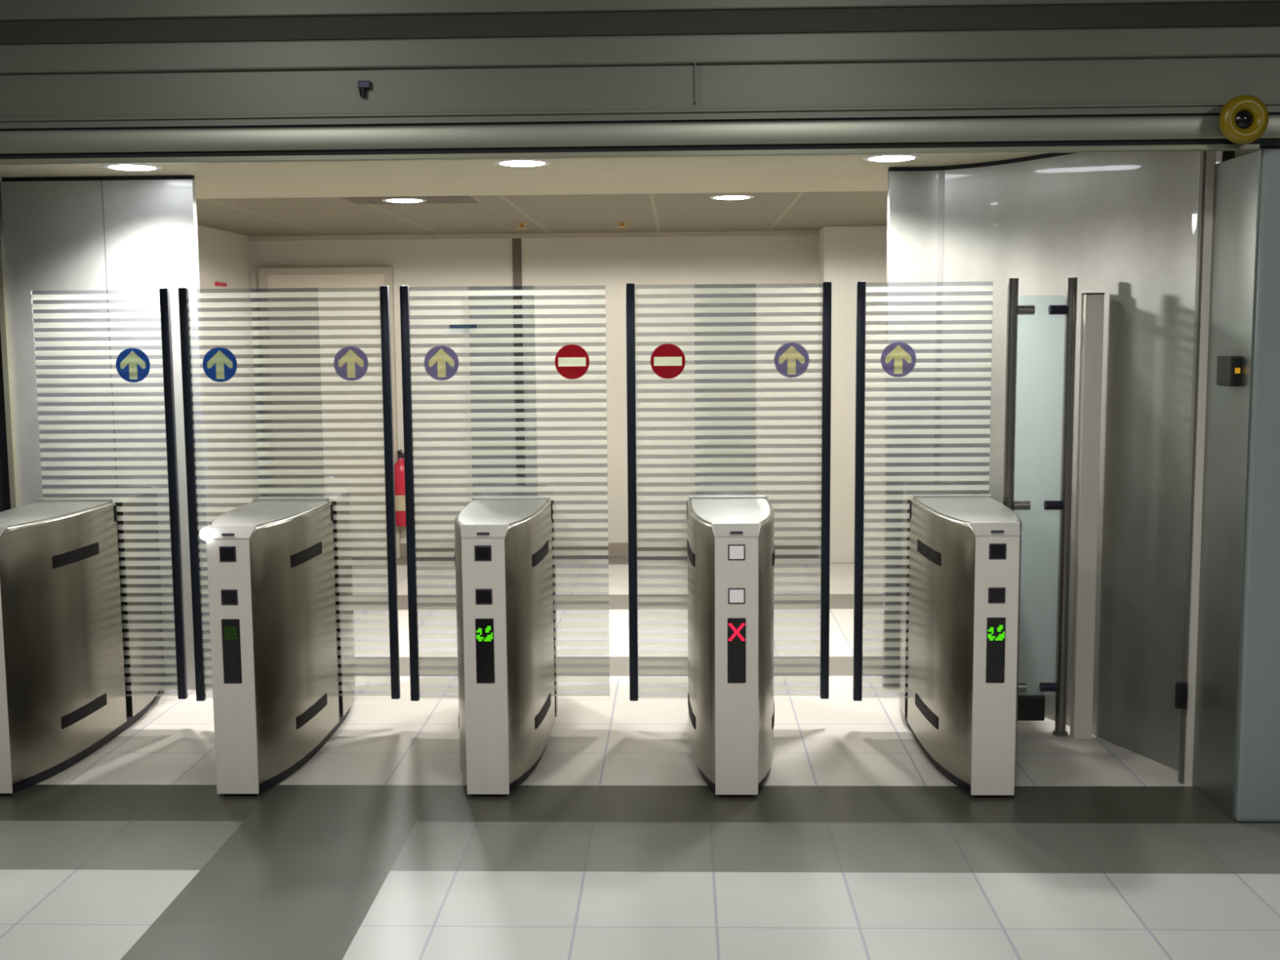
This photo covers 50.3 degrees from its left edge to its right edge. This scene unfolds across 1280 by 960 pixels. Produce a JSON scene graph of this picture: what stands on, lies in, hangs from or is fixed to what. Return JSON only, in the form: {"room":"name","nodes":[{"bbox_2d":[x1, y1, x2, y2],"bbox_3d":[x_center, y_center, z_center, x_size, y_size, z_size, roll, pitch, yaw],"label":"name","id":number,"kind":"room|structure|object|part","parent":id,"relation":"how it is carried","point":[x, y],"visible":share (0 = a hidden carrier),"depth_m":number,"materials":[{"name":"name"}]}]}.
{"room":"railway station","nodes":[
{"label":"railway station","id":0,"kind":"room"},
{"bbox_2d":[0,179,212,689],"bbox_3d":[-2.470,-0.187,6.361,0.885,2.375,0.040,0,6,2],"label":"wall","id":1,"kind":"structure","parent":0,"point":[54,239],"depth_m":6.29,"materials":[{"name":"metal"}]},
{"bbox_2d":[0,246,18,509],"bbox_3d":[-2.925,-0.036,6.366,0.025,2.080,0.050,0,6,2],"label":"trim","id":2,"kind":"structure","parent":1,"relation":"attached to","point":[4,324],"depth_m":6.30,"materials":[{"name":"beige metal"}]},
{"bbox_2d":[1,175,195,182],"bbox_3d":[-2.480,-1.378,6.236,0.885,0.020,0.023,0,6,2],"label":"trim","id":3,"kind":"structure","parent":1,"relation":"attached to","point":[139,177],"depth_m":6.22,"materials":[{"name":"black metal"}]},
{"bbox_2d":[101,180,117,486],"bbox_3d":[-2.445,-0.185,6.340,0.004,2.375,0.002,0,6,2],"label":"trim","id":4,"kind":"structure","parent":1,"relation":"attached to","point":[101,180],"depth_m":6.29,"materials":[{"name":"metal"}]},
{"bbox_2d":[196,224,259,523],"bbox_3d":[-2.990,-0.410,8.370,0.130,2.395,3.650,0,6,2],"label":"wall","id":5,"kind":"structure","parent":0,"point":[224,256],"depth_m":9.59,"materials":[{"name":"beige paint"}]},
{"bbox_2d":[214,282,226,286],"bbox_3d":[-2.890,-1.349,9.397,0.017,0.024,0.200,0,6,2],"label":"sign","id":6,"kind":"object","parent":5,"relation":"attached to","point":[220,284],"visible":1,"depth_m":9.39,"materials":[{"name":"red plastic"}]},
{"bbox_2d":[249,235,819,543],"bbox_3d":[-0.351,-0.625,10.156,5.300,2.395,0.100,0,6,2],"label":"wall","id":7,"kind":"structure","parent":0,"point":[730,415],"depth_m":10.08,"materials":[{"name":"beige paint"}]},
{"bbox_2d":[257,266,400,557],"bbox_3d":[-2.307,-0.490,10.152,0.990,2.160,0.050,0,6,2],"label":"door","id":8,"kind":"structure","parent":7,"relation":"in","point":[322,428],"depth_m":10.13,"materials":[{"name":"beige paint"}]},
{"bbox_3d":[-2.771,-0.488,10.166,0.060,2.160,0.050,0,6,2],"label":"frame","id":9,"kind":"part","parent":8,"relation":"part of","materials":[{"name":"paint"}]},
{"bbox_3d":[-2.315,-1.539,10.039,0.870,0.050,0.050,0,6,2],"label":"frame","id":10,"kind":"part","parent":8,"relation":"part of","materials":[{"name":"paint"}]},
{"bbox_3d":[-1.842,-0.492,10.139,0.060,2.160,0.050,0,6,2],"label":"frame","id":11,"kind":"part","parent":8,"relation":"part of","materials":[{"name":"paint"}]},
{"bbox_2d":[394,449,405,526],"bbox_3d":[-1.772,0.057,10.147,0.137,0.565,0.154,-5,8,-37],"label":"fire extinguisher","id":12,"kind":"object","parent":7,"relation":"attached to","point":[399,472],"visible":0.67,"depth_m":10.09,"materials":[{"name":"red metal"}]},
{"bbox_2d":[449,324,476,333],"bbox_3d":[-1.307,-1.119,10.073,0.200,0.060,0.015,0,6,2],"label":"direction sign","id":13,"kind":"object","parent":7,"relation":"attached to","point":[463,328],"visible":1,"depth_m":10.06,"materials":[{"name":"plastic"}]},
{"bbox_2d":[511,238,525,484],"bbox_3d":[-0.895,-0.666,10.111,0.065,2.295,0.012,0,6,2],"label":"trim","id":14,"kind":"structure","parent":7,"relation":"attached to","point":[516,242],"depth_m":10.08,"materials":[{"name":"metal"}]},
{"bbox_2d":[248,230,819,240],"bbox_3d":[-0.787,-1.790,9.985,4.190,0.035,0.015,0,6,2],"label":"trim","id":15,"kind":"structure","parent":7,"relation":"attached to","point":[791,233],"depth_m":9.98,"materials":[{"name":"paint"}]},
{"bbox_2d":[400,542,817,556],"bbox_3d":[-0.768,0.524,10.235,4.190,0.100,0.015,0,6,2],"label":"baseboard","id":16,"kind":"structure","parent":7,"relation":"attached to","point":[781,548],"depth_m":10.21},
{"bbox_2d":[0,555,1279,959],"bbox_3d":[0.121,1.306,3.861,12.000,0.100,13.400,0,6,2],"label":"floor","id":17,"kind":"structure","parent":0,"point":[852,844],"depth_m":4.54,"materials":[{"name":"white tile"}]},
{"bbox_2d":[0,486,164,795],"bbox_3d":[-2.350,0.581,5.663,0.342,0.996,1.507,0,6,2],"label":"turnstile","id":18,"kind":"object","parent":17,"relation":"on","point":[82,648],"visible":1,"depth_m":5.33,"materials":[{"name":"metal"}]},
{"bbox_3d":[-2.371,0.680,4.925,0.153,0.933,0.007,0,6,2],"label":"plate","id":19,"kind":"part","parent":18,"relation":"part of","materials":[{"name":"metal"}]},
{"bbox_2d":[31,288,187,698],"bbox_3d":[-2.225,0.071,5.724,0.575,1.734,0.028,0,6,2],"label":"gate leaf","id":20,"kind":"object","parent":18,"relation":"attached to","point":[131,362],"visible":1,"depth_m":5.68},
{"bbox_3d":[-2.234,0.068,5.724,0.557,1.716,0.010,0,6,2],"label":"glass pane","id":21,"kind":"part","parent":20,"relation":"part of","materials":[{"name":"white glass"}]},
{"bbox_3d":[-1.956,0.070,5.716,0.036,1.734,0.028,0,6,2],"label":"edge post","id":22,"kind":"part","parent":20,"relation":"part of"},
{"bbox_2d":[200,485,355,795],"bbox_3d":[-1.442,0.577,5.628,0.342,0.996,1.523,0,6,2],"label":"turnstile","id":23,"kind":"object","parent":17,"relation":"on","point":[280,576],"visible":1,"depth_m":5.08,"materials":[{"name":"metal"}]},
{"bbox_2d":[200,527,213,540],"bbox_3d":[-1.542,0.192,4.847,0.048,0.048,0.048,0,6,2],"label":"lamp","id":24,"kind":"object","parent":23,"relation":"attached to","point":[206,533],"depth_m":4.83,"materials":[{"name":"white"}]},
{"bbox_2d":[177,287,244,701],"bbox_3d":[-1.598,0.071,5.673,0.573,1.734,0.028,0,6,2],"label":"gate leaf","id":25,"kind":"object","parent":23,"relation":"attached to","point":[220,364],"visible":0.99,"depth_m":5.65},
{"bbox_3d":[-1.867,0.073,5.681,0.036,1.734,0.028,0,6,2],"label":"edge post","id":26,"kind":"part","parent":25,"relation":"part of","materials":[{"name":"black metal"}]},
{"bbox_3d":[-1.467,0.264,4.849,0.060,0.056,0.004,0,6,2],"label":"reader frame","id":27,"kind":"part","parent":23,"relation":"part of","materials":[{"name":"black plastic"}]},
{"bbox_3d":[-1.466,0.419,4.865,0.060,0.056,0.004,0,6,2],"label":"reader frame","id":28,"kind":"part","parent":23,"relation":"part of","materials":[{"name":"plastic"}]},
{"bbox_3d":[-1.464,0.676,4.898,0.153,0.933,0.007,0,6,2],"label":"plate","id":29,"kind":"part","parent":23,"relation":"part of","materials":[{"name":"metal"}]},
{"bbox_2d":[250,285,400,698],"bbox_3d":[-1.310,0.067,5.697,0.571,1.734,0.028,0,6,2],"label":"gate leaf","id":30,"kind":"object","parent":23,"relation":"attached to","point":[349,361],"visible":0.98,"depth_m":5.65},
{"bbox_3d":[-1.319,0.064,5.697,0.553,1.716,0.010,0,6,2],"label":"glass pane","id":31,"kind":"part","parent":30,"relation":"part of","materials":[{"name":"white glass"}]},
{"bbox_3d":[-1.043,0.065,5.689,0.036,1.734,0.028,0,6,2],"label":"edge post","id":32,"kind":"part","parent":30,"relation":"part of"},
{"bbox_2d":[454,484,557,795],"bbox_3d":[-0.530,0.572,5.609,0.342,0.996,1.507,0,6,2],"label":"turnstile","id":33,"kind":"object","parent":17,"relation":"on","point":[505,549],"visible":1,"depth_m":4.94,"materials":[{"name":"metal"}]},
{"bbox_2d":[399,285,537,701],"bbox_3d":[-0.699,0.067,5.647,0.549,1.734,0.028,0,6,2],"label":"gate leaf","id":34,"kind":"object","parent":33,"relation":"attached to","point":[442,365],"visible":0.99,"depth_m":5.62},
{"bbox_3d":[-0.955,0.068,5.654,0.036,1.734,0.028,0,6,2],"label":"edge post","id":35,"kind":"part","parent":34,"relation":"part of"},
{"bbox_3d":[-0.690,0.064,5.646,0.531,1.716,0.010,0,6,2],"label":"glass pane","id":36,"kind":"part","parent":34,"relation":"part of","materials":[{"name":"white glass"}]},
{"bbox_3d":[-0.555,0.259,4.822,0.060,0.056,0.004,0,6,2],"label":"reader frame","id":37,"kind":"part","parent":33,"relation":"part of","materials":[{"name":"black plastic"}]},
{"bbox_3d":[-0.554,0.414,4.838,0.060,0.056,0.004,0,6,2],"label":"reader frame","id":38,"kind":"part","parent":33,"relation":"part of","materials":[{"name":"black plastic"}]},
{"bbox_3d":[-0.552,0.671,4.871,0.153,0.933,0.007,0,6,2],"label":"plate","id":39,"kind":"part","parent":33,"relation":"part of","materials":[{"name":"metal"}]},
{"bbox_2d":[468,285,609,658],"bbox_3d":[-0.415,0.059,5.668,0.562,1.716,0.012,0,6,2],"label":"gate leaf","id":40,"kind":"object","parent":33,"relation":"attached to","point":[570,350],"visible":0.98,"depth_m":5.60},
{"bbox_2d":[686,483,774,795],"bbox_3d":[0.365,0.567,5.582,0.342,0.996,1.507,0,6,2],"label":"turnstile","id":41,"kind":"object","parent":17,"relation":"on","point":[731,545],"visible":1,"depth_m":4.88,"materials":[{"name":"metal"}]},
{"bbox_2d":[626,283,685,701],"bbox_3d":[0.214,0.062,5.620,0.528,1.734,0.028,0,6,2],"label":"gate leaf","id":42,"kind":"object","parent":41,"relation":"attached to","point":[666,349],"visible":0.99,"depth_m":5.59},
{"bbox_3d":[-0.032,0.064,5.627,0.036,1.734,0.028,0,6,2],"label":"edge post","id":43,"kind":"part","parent":42,"relation":"part of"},
{"bbox_3d":[0.344,0.667,4.845,0.153,0.933,0.007,0,6,2],"label":"plate","id":44,"kind":"part","parent":41,"relation":"part of","materials":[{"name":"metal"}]},
{"bbox_3d":[0.341,0.410,4.812,0.060,0.056,0.004,0,6,2],"label":"reader frame","id":45,"kind":"part","parent":41,"relation":"part of","materials":[{"name":"white plastic"}]},
{"bbox_3d":[0.340,0.255,4.795,0.060,0.056,0.004,0,6,2],"label":"reader frame","id":46,"kind":"part","parent":41,"relation":"part of","materials":[{"name":"white plastic"}]},
{"bbox_2d":[693,281,831,698],"bbox_3d":[0.507,0.057,5.643,0.558,1.734,0.028,0,6,2],"label":"gate leaf","id":47,"kind":"object","parent":41,"relation":"attached to","point":[788,361],"visible":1,"depth_m":5.60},
{"bbox_3d":[0.768,0.056,5.635,0.036,1.734,0.028,0,6,2],"label":"edge post","id":48,"kind":"part","parent":47,"relation":"part of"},
{"bbox_2d":[899,482,1022,796],"bbox_3d":[1.277,0.562,5.555,0.342,0.996,1.507,0,6,2],"label":"turnstile","id":49,"kind":"object","parent":17,"relation":"on","point":[961,547],"visible":1,"depth_m":4.93,"materials":[{"name":"metal"}]},
{"bbox_2d":[853,280,993,701],"bbox_3d":[1.156,0.058,5.591,0.546,1.734,0.028,0,6,2],"label":"gate leaf","id":50,"kind":"object","parent":49,"relation":"attached to","point":[898,359],"visible":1,"depth_m":5.56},
{"bbox_3d":[0.901,0.059,5.599,0.036,1.734,0.028,0,6,2],"label":"edge post","id":51,"kind":"part","parent":50,"relation":"part of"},
{"bbox_3d":[1.165,0.055,5.591,0.528,1.716,0.010,0,6,2],"label":"glass pane","id":52,"kind":"part","parent":50,"relation":"part of","materials":[{"name":"white glass"}]},
{"bbox_3d":[1.255,0.662,4.817,0.153,0.933,0.007,0,6,2],"label":"plate","id":53,"kind":"part","parent":49,"relation":"part of","materials":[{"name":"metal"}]},
{"bbox_3d":[1.253,0.405,4.785,0.060,0.056,0.004,0,6,2],"label":"reader frame","id":54,"kind":"part","parent":49,"relation":"part of","materials":[{"name":"black plastic"}]},
{"bbox_3d":[1.252,0.250,4.768,0.060,0.056,0.004,0,6,2],"label":"reader frame","id":55,"kind":"part","parent":49,"relation":"part of","materials":[{"name":"black plastic"}]},
{"bbox_2d":[1003,277,1077,736],"bbox_3d":[1.612,0.122,5.542,0.292,1.868,0.082,0,6,2],"label":"gate","id":56,"kind":"object","parent":17,"relation":"on","point":[1036,332],"visible":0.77,"depth_m":5.52,"materials":[{"name":"glass"}]},
{"bbox_3d":[1.496,0.124,5.535,0.043,1.868,0.043,0,6,2],"label":"tubular post","id":57,"kind":"part","parent":56,"relation":"part of","materials":[{"name":"metal"}]},
{"bbox_3d":[1.612,0.075,5.556,0.196,1.640,0.012,0,6,2],"label":"glass pane","id":58,"kind":"part","parent":56,"relation":"part of","materials":[{"name":"glass"}]},
{"bbox_3d":[1.728,0.123,5.528,0.043,1.868,0.043,0,6,2],"label":"tubular post","id":59,"kind":"part","parent":56,"relation":"part of","materials":[{"name":"metal"}]},
{"bbox_2d":[1070,293,1104,739],"bbox_3d":[1.800,0.158,5.489,0.074,1.806,0.060,0,6,2],"label":"upright","id":60,"kind":"object","parent":17,"relation":"on","point":[1092,304],"visible":1,"depth_m":5.46,"materials":[{"name":"metal"}]},
{"bbox_2d":[1235,149,1279,821],"bbox_3d":[2.528,0.023,4.684,1.025,2.235,0.418,0,6,2],"label":"column","id":61,"kind":"structure","parent":17,"relation":"on","point":[1258,760],"depth_m":4.51,"materials":[{"name":"grey metal"}]},
{"bbox_2d":[0,55,1279,128],"bbox_3d":[0.123,-1.595,4.412,12.000,0.850,0.080,0,6,2],"label":"wall","id":62,"kind":"structure","parent":0,"point":[1219,78],"depth_m":4.41,"materials":[{"name":"grey metal"}]},
{"bbox_2d":[357,80,371,97],"bbox_3d":[-0.894,-1.270,4.424,0.040,0.050,0.026,0,6,2],"label":"security camera","id":63,"kind":"object","parent":62,"relation":"attached to","point":[363,86],"visible":1,"depth_m":4.41,"materials":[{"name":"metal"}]},
{"bbox_2d":[0,26,1279,74],"bbox_3d":[0.123,-1.385,4.385,12.000,0.091,0.020,0,6,2],"label":"trim","id":64,"kind":"structure","parent":62,"relation":"attached to","point":[1237,41],"depth_m":4.38,"materials":[{"name":"grey metal"}]},
{"bbox_2d":[0,1,1279,44],"bbox_3d":[0.123,-1.469,4.378,12.000,0.073,0.015,0,6,2],"label":"trim","id":65,"kind":"structure","parent":62,"relation":"attached to","point":[1240,13],"depth_m":4.37,"materials":[{"name":"grey metal"}]},
{"bbox_2d":[0,0,1279,21],"bbox_3d":[0.122,-1.559,4.361,12.000,0.110,0.030,0,6,2],"label":"trim","id":66,"kind":"structure","parent":62,"relation":"attached to","point":[10,10],"depth_m":4.38,"materials":[{"name":"grey metal"}]},
{"bbox_2d":[0,101,1279,121],"bbox_3d":[0.125,-1.194,4.410,12.000,0.010,0.010,0,6,2],"label":"trim","id":67,"kind":"structure","parent":62,"relation":"attached to","point":[1266,103],"depth_m":4.41,"materials":[{"name":"grey metal"}]},
{"bbox_2d":[0,112,1279,159],"bbox_3d":[0.126,-1.124,4.429,12.000,0.074,0.027,0,6,2],"label":"trim","id":68,"kind":"structure","parent":62,"relation":"attached to","point":[1148,127],"depth_m":4.42,"materials":[{"name":"metal"}]},
{"bbox_2d":[694,35,696,103],"bbox_3d":[0.178,-1.321,4.389,0.004,0.210,0.022,0,6,2],"label":"trim","id":69,"kind":"structure","parent":62,"relation":"attached to","point":[695,36],"depth_m":4.38,"materials":[{"name":"grey metal"}]},
{"bbox_2d":[1218,94,1268,144],"bbox_3d":[1.902,-1.138,4.318,0.152,0.152,0.106,0,6,2],"label":"fire alarm","id":70,"kind":"object","parent":62,"relation":"attached to","point":[1243,119],"visible":1,"depth_m":4.27,"materials":[{"name":"yellow plastic"}]},
{"bbox_2d":[0,148,1279,235],"bbox_3d":[-0.291,-1.570,7.285,6.000,0.100,5.600,0,6,2],"label":"ceiling","id":71,"kind":"structure","parent":0,"point":[836,173],"depth_m":7.11,"materials":[{"name":"beige paint"}]},
{"bbox_2d":[102,164,162,170],"bbox_3d":[-2.193,-1.348,5.885,0.244,0.010,0.244,0,6,2],"label":"recessed light","id":72,"kind":"object","parent":71,"relation":"in","point":[113,166],"visible":0.93,"depth_m":5.85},
{"bbox_2d":[382,198,426,203],"bbox_3d":[-1.287,-1.523,7.440,0.244,0.010,0.244,0,6,2],"label":"recessed light","id":73,"kind":"object","parent":71,"relation":"in","point":[388,200],"visible":1,"depth_m":7.40,"materials":[{"name":"white"}]},
{"bbox_2d":[342,195,479,204],"bbox_3d":[-1.247,-1.528,7.443,0.680,0.002,0.390,0,6,2],"label":"trim","id":74,"kind":"structure","parent":71,"relation":"attached to","point":[432,199],"depth_m":7.42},
{"bbox_2d":[515,222,528,228],"bbox_3d":[-0.788,-1.696,9.097,0.090,0.030,0.090,0,6,2],"label":"sprinkler","id":75,"kind":"object","parent":71,"relation":"attached to","point":[522,224],"visible":1,"depth_m":9.08,"materials":[{"name":"gold metal"}]},
{"bbox_2d":[493,159,551,167],"bbox_3d":[-0.505,-1.358,5.855,0.244,0.010,0.244,0,6,2],"label":"recessed light","id":76,"kind":"object","parent":71,"relation":"in","point":[509,162],"visible":1,"depth_m":5.81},
{"bbox_2d":[615,222,628,227],"bbox_3d":[-0.119,-1.700,9.077,0.090,0.030,0.090,0,6,2],"label":"sprinkler","id":77,"kind":"object","parent":71,"relation":"attached to","point":[622,225],"visible":1,"depth_m":9.06,"materials":[{"name":"gold metal"}]},
{"bbox_2d":[709,195,754,199],"bbox_3d":[0.500,-1.535,7.417,0.244,0.010,0.244,0,6,2],"label":"recessed light","id":78,"kind":"object","parent":71,"relation":"in","point":[718,197],"visible":1,"depth_m":7.37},
{"bbox_2d":[862,154,920,162],"bbox_3d":[1.069,-1.364,5.788,0.244,0.010,0.244,0,6,2],"label":"recessed light","id":79,"kind":"object","parent":71,"relation":"in","point":[881,158],"visible":0.95,"depth_m":5.75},
{"bbox_2d":[817,226,887,563],"bbox_3d":[1.651,-0.611,9.873,0.680,2.395,0.350,0,6,2],"label":"wall","id":80,"kind":"structure","parent":0,"point":[848,255],"depth_m":9.70,"materials":[{"name":"paint"}]},
{"bbox_2d":[882,151,1235,771],"bbox_3d":[1.706,-0.146,5.656,0.295,2.375,1.692,-5,7,-34],"label":"wall","id":81,"kind":"structure","parent":0,"point":[1124,224],"depth_m":5.51,"materials":[{"name":"metal"}]},
{"bbox_2d":[933,169,944,482],"bbox_3d":[1.357,-0.203,6.216,0.028,2.375,0.002,2,7,26],"label":"trim","id":82,"kind":"structure","parent":81,"relation":"attached to","point":[940,173],"depth_m":6.16,"materials":[{"name":"metal"}]},
{"bbox_2d":[888,152,1076,172],"bbox_3d":[1.698,-1.336,5.527,0.280,0.020,1.683,-5,7,-34],"label":"trim","id":83,"kind":"structure","parent":81,"relation":"attached to","point":[1051,154],"depth_m":6.00,"materials":[{"name":"metal"}]},
{"bbox_2d":[1174,681,1186,708],"bbox_3d":[1.967,0.783,4.953,0.036,0.095,0.031,0,6,2],"label":"door stop","id":84,"kind":"object","parent":81,"relation":"attached to","point":[1180,692],"visible":1,"depth_m":4.94,"materials":[{"name":"black plastic"}]},
{"bbox_2d":[1177,151,1216,785],"bbox_3d":[2.003,-0.057,4.886,0.030,2.360,0.040,0,6,2],"label":"trim","id":85,"kind":"structure","parent":81,"relation":"attached to","point":[1211,155],"depth_m":4.87,"materials":[{"name":"metal"}]},
{"bbox_2d":[1191,150,1261,821],"bbox_3d":[2.012,0.028,4.690,0.007,2.232,0.368,0,6,2],"label":"trim","id":86,"kind":"structure","parent":81,"relation":"attached to","point":[1237,180],"depth_m":4.67,"materials":[{"name":"metal"}]},
{"bbox_2d":[1216,355,1242,386],"bbox_3d":[1.988,-0.367,4.590,0.045,0.100,0.124,0,6,2],"label":"card reader","id":87,"kind":"object","parent":86,"relation":"attached to","point":[1228,373],"visible":1,"depth_m":4.54,"materials":[{"name":"black plastic"}]},
{"bbox_2d":[1235,368,1239,373],"bbox_3d":[1.987,-0.364,4.530,0.016,0.018,0.004,0,6,2],"label":"light","id":88,"kind":"object","parent":87,"relation":"attached to","point":[1237,370],"depth_m":4.53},
{"bbox_3d":[-3.224,-0.132,5.816,0.410,2.395,1.500,0,6,2],"label":"wall","id":89,"kind":"structure","parent":0,"visible":0},
{"bbox_2d":[0,182,10,511],"bbox_3d":[-2.970,-0.195,6.375,0.065,2.395,0.060,0,6,2],"label":"trim","id":90,"kind":"structure","parent":89,"relation":"attached to","point":[5,499],"depth_m":6.35,"materials":[{"name":"black metal"}]},
{"bbox_3d":[-4.451,0.059,4.901,2.810,2.232,0.430,0,6,2],"label":"wall","id":91,"kind":"structure","parent":0,"visible":0},
{"bbox_2d":[0,143,1260,165],"bbox_3d":[-1.943,-1.049,4.492,7.860,0.018,0.030,0,6,2],"label":"trim","id":92,"kind":"structure","parent":91,"relation":"attached to","point":[1228,147],"depth_m":4.42,"materials":[{"name":"beige metal"}]}
]}

